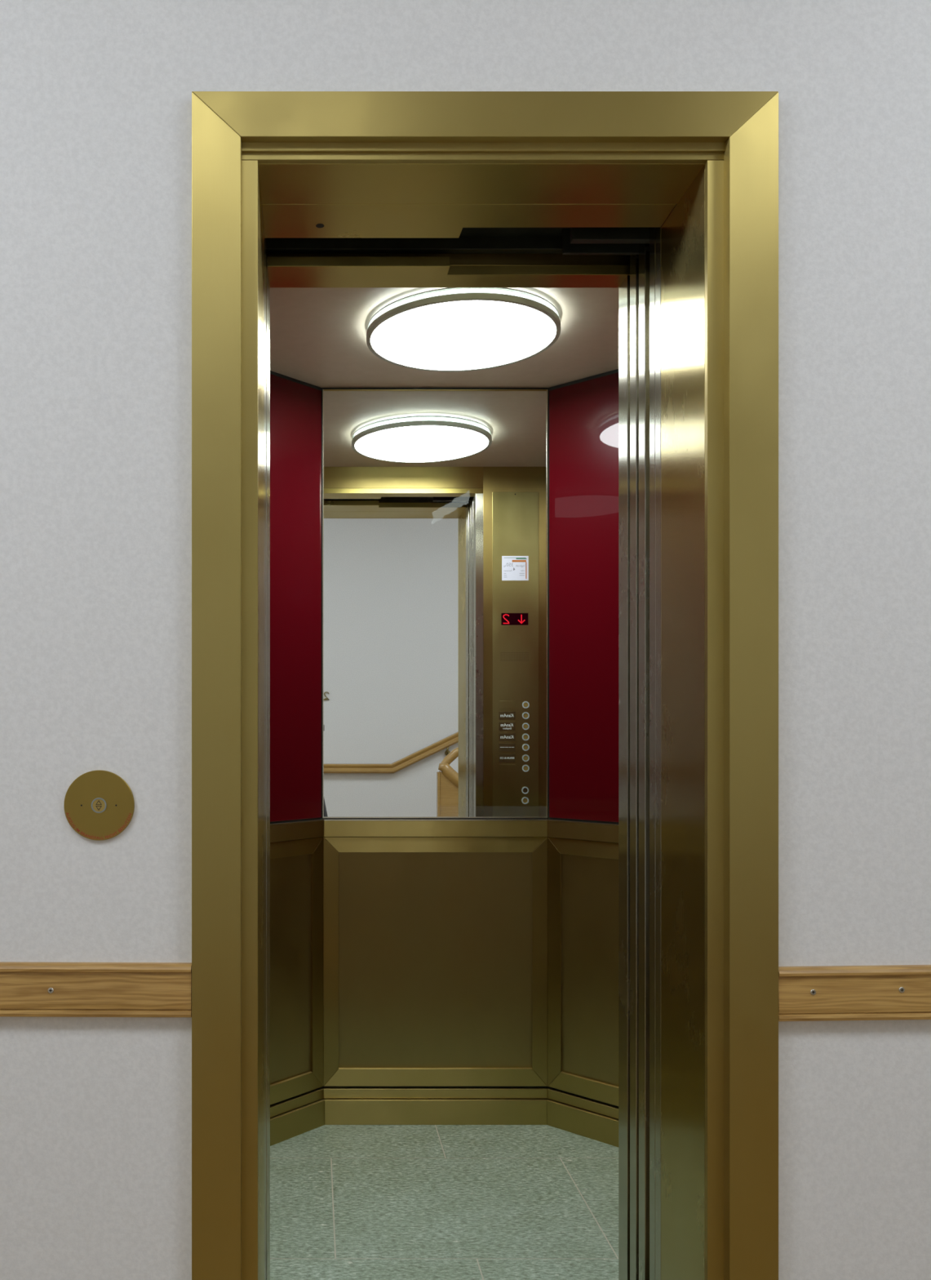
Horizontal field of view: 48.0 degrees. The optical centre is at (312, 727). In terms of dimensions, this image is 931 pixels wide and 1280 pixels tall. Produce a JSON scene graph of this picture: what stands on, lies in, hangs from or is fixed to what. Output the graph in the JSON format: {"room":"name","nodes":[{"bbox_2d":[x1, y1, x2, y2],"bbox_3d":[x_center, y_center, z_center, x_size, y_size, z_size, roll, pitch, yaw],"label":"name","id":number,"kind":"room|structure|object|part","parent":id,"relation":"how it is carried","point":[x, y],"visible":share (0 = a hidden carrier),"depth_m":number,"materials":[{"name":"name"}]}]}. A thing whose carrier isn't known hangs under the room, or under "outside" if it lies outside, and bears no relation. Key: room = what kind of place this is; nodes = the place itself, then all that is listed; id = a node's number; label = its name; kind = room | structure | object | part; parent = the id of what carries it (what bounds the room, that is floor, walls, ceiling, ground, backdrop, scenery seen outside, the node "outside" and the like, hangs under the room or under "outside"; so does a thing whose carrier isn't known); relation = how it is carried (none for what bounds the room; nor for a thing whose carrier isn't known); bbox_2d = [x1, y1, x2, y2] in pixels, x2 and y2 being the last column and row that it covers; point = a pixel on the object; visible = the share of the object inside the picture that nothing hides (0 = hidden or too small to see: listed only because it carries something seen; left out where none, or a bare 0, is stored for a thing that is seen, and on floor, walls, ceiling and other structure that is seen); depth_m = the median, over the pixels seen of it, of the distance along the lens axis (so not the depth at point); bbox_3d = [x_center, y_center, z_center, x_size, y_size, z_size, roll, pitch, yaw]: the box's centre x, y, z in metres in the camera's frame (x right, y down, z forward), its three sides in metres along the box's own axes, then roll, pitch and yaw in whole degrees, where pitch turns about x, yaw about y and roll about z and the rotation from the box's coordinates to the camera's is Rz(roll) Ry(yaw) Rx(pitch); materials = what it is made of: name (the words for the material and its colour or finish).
{"room":"elevator lobby","nodes":[
{"label":"elevator lobby","id":0,"kind":"room"},
{"bbox_2d":[266,253,631,1279],"bbox_3d":[0.371,0.085,2.551,1.216,2.254,1.124,0,0,0],"label":"car","id":1,"kind":"object","parent":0,"point":[448,999],"visible":0.43,"depth_m":2.98,"materials":[{"name":"metal"}]},
{"bbox_3d":[-0.103,0.132,2.065,0.030,2.100,0.152,0,0,0],"label":"post","id":2,"kind":"part","parent":1,"relation":"part of","materials":[{"name":"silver metal"}]},
{"bbox_3d":[-0.089,0.695,2.965,0.003,0.652,0.244,0,0,45],"label":"infill panel","id":3,"kind":"part","parent":1,"relation":"part of","materials":[{"name":"gold metal"}]},
{"bbox_3d":[-0.088,-0.371,2.964,0.005,1.277,0.322,0,0,45],"label":"red glass","id":4,"kind":"part","parent":1,"relation":"part of","materials":[{"name":"red glass"}]},
{"bbox_3d":[-0.085,0.349,2.961,0.014,0.046,0.329,0,0,45],"label":"rail","id":5,"kind":"part","parent":1,"relation":"part of","materials":[{"name":"gold metal"}]},
{"bbox_3d":[-0.085,1.044,2.961,0.014,0.052,0.329,0,0,45],"label":"rail","id":6,"kind":"part","parent":1,"relation":"part of","materials":[{"name":"gold metal"}]},
{"bbox_2d":[321,389,548,817],"bbox_3d":[0.368,-0.372,3.079,0.680,1.283,0.007,0,0,0],"label":"mirror","id":7,"kind":"object","parent":1,"relation":"attached to","point":[435,502],"visible":1,"depth_m":3.08,"materials":[{"name":"white mirror"}]},
{"bbox_3d":[0.368,0.349,3.076,0.680,0.046,0.014,0,0,0],"label":"rail","id":8,"kind":"part","parent":1,"relation":"part of","materials":[{"name":"gold metal"}]},
{"bbox_3d":[0.368,0.695,3.082,0.595,0.652,0.003,0,0,0],"label":"infill panel","id":9,"kind":"part","parent":1,"relation":"part of","materials":[{"name":"gold metal"}]},
{"bbox_3d":[0.368,1.044,3.076,0.680,0.052,0.014,0,0,0],"label":"rail","id":10,"kind":"part","parent":1,"relation":"part of","materials":[{"name":"gold metal"}]},
{"bbox_3d":[0.275,-0.980,2.131,0.787,0.084,0.020,0,0,0],"label":"header panel","id":11,"kind":"part","parent":1,"relation":"part of","materials":[{"name":"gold metal"}]},
{"bbox_2d":[366,287,560,371],"bbox_3d":[0.378,-1.002,2.590,0.483,0.040,0.483,0,0,0],"label":"ceiling lamp","id":12,"kind":"object","parent":1,"relation":"attached to","point":[448,329],"visible":0.99,"depth_m":2.53,"materials":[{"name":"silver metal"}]},
{"bbox_3d":[0.824,0.349,2.958,0.014,0.046,0.337,0,0,-45],"label":"rail","id":13,"kind":"part","parent":1,"relation":"part of","materials":[{"name":"gold metal"}]},
{"bbox_3d":[0.824,1.044,2.958,0.014,0.052,0.337,0,0,-45],"label":"rail","id":14,"kind":"part","parent":1,"relation":"part of","materials":[{"name":"gold metal"}]},
{"bbox_3d":[0.827,-0.371,2.961,0.331,1.277,0.005,0,0,45],"label":"red glass","id":15,"kind":"part","parent":1,"relation":"part of","materials":[{"name":"red glass"}]},
{"bbox_3d":[0.828,0.695,2.962,0.252,0.652,0.003,0,0,45],"label":"infill panel","id":16,"kind":"part","parent":1,"relation":"part of","materials":[{"name":"gold metal"}]},
{"bbox_3d":[0.654,0.132,2.111,0.030,2.100,0.060,0,0,0],"label":"post","id":17,"kind":"part","parent":1,"relation":"part of","materials":[{"name":"silver metal"}]},
{"bbox_2d":[0,0,930,1279],"bbox_3d":[0.200,-0.443,1.754,5.600,3.250,0.200,0,0,0],"label":"wall","id":18,"kind":"structure","parent":0,"point":[95,95],"depth_m":1.65,"materials":[{"name":"paint"}]},
{"bbox_2d":[0,961,191,1017],"bbox_3d":[-1.396,0.415,1.645,2.406,0.094,0.018,0,0,0],"label":"wall rail","id":19,"kind":"object","parent":18,"relation":"attached to","point":[27,989],"visible":1,"depth_m":1.64,"materials":[{"name":"brown wood"}]},
{"bbox_2d":[63,769,134,840],"bbox_3d":[-0.343,0.124,1.651,0.113,0.113,0.007,0,0,0],"label":"plate","id":20,"kind":"object","parent":18,"relation":"attached to","point":[99,805],"visible":1,"depth_m":1.65,"materials":[{"name":"gold metal"}]},
{"bbox_2d":[266,204,676,254],"bbox_3d":[0.550,-1.003,2.005,1.377,0.150,0.230,0,0,0],"label":"operator","id":21,"kind":"object","parent":18,"relation":"attached to","point":[564,241],"visible":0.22,"depth_m":2.04,"materials":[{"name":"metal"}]},
{"bbox_2d":[630,254,639,1279],"bbox_3d":[0.914,0.115,2.046,0.550,2.125,0.040,0,0,0],"label":"door leaf","id":22,"kind":"structure","parent":21,"relation":"hanging from","point":[634,259],"depth_m":2.03,"materials":[{"name":"silver metal"}]},
{"bbox_2d":[639,243,649,1279],"bbox_3d":[0.914,0.115,1.992,0.550,2.125,0.038,0,0,0],"label":"door leaf","id":23,"kind":"structure","parent":21,"relation":"hanging from","point":[644,248],"depth_m":1.98,"materials":[{"name":"silver metal"}]},
{"bbox_2d":[649,226,655,1279],"bbox_3d":[0.914,0.115,1.931,0.550,2.125,0.032,0,0,0],"label":"door leaf","id":24,"kind":"structure","parent":21,"relation":"hanging from","point":[652,229],"depth_m":1.93,"materials":[{"name":"silver metal"}]},
{"bbox_2d":[655,212,671,1279],"bbox_3d":[0.914,0.115,1.897,0.550,2.125,0.030,0,0,0],"label":"door leaf","id":25,"kind":"structure","parent":21,"relation":"hanging from","point":[658,229],"depth_m":1.89,"materials":[{"name":"silver metal"}]},
{"bbox_2d":[191,91,778,1279],"bbox_3d":[0.276,0.084,1.805,0.936,2.196,0.338,0,0,0],"label":"door frame","id":26,"kind":"structure","parent":18,"relation":"attached to","point":[265,165],"depth_m":1.64,"materials":[{"name":"gold metal"}]},
{"bbox_3d":[-0.104,0.112,1.928,0.030,2.140,0.092,0,0,0],"label":"closing post","id":27,"kind":"part","parent":26,"relation":"part of","materials":[{"name":"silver metal"}]},
{"bbox_2d":[778,964,930,1021],"bbox_3d":[1.872,0.413,1.645,2.255,0.112,0.018,0,0,0],"label":"wall rail","id":28,"kind":"object","parent":18,"relation":"attached to","point":[886,992],"visible":1,"depth_m":1.64,"materials":[{"name":"brown wood"}]}
]}

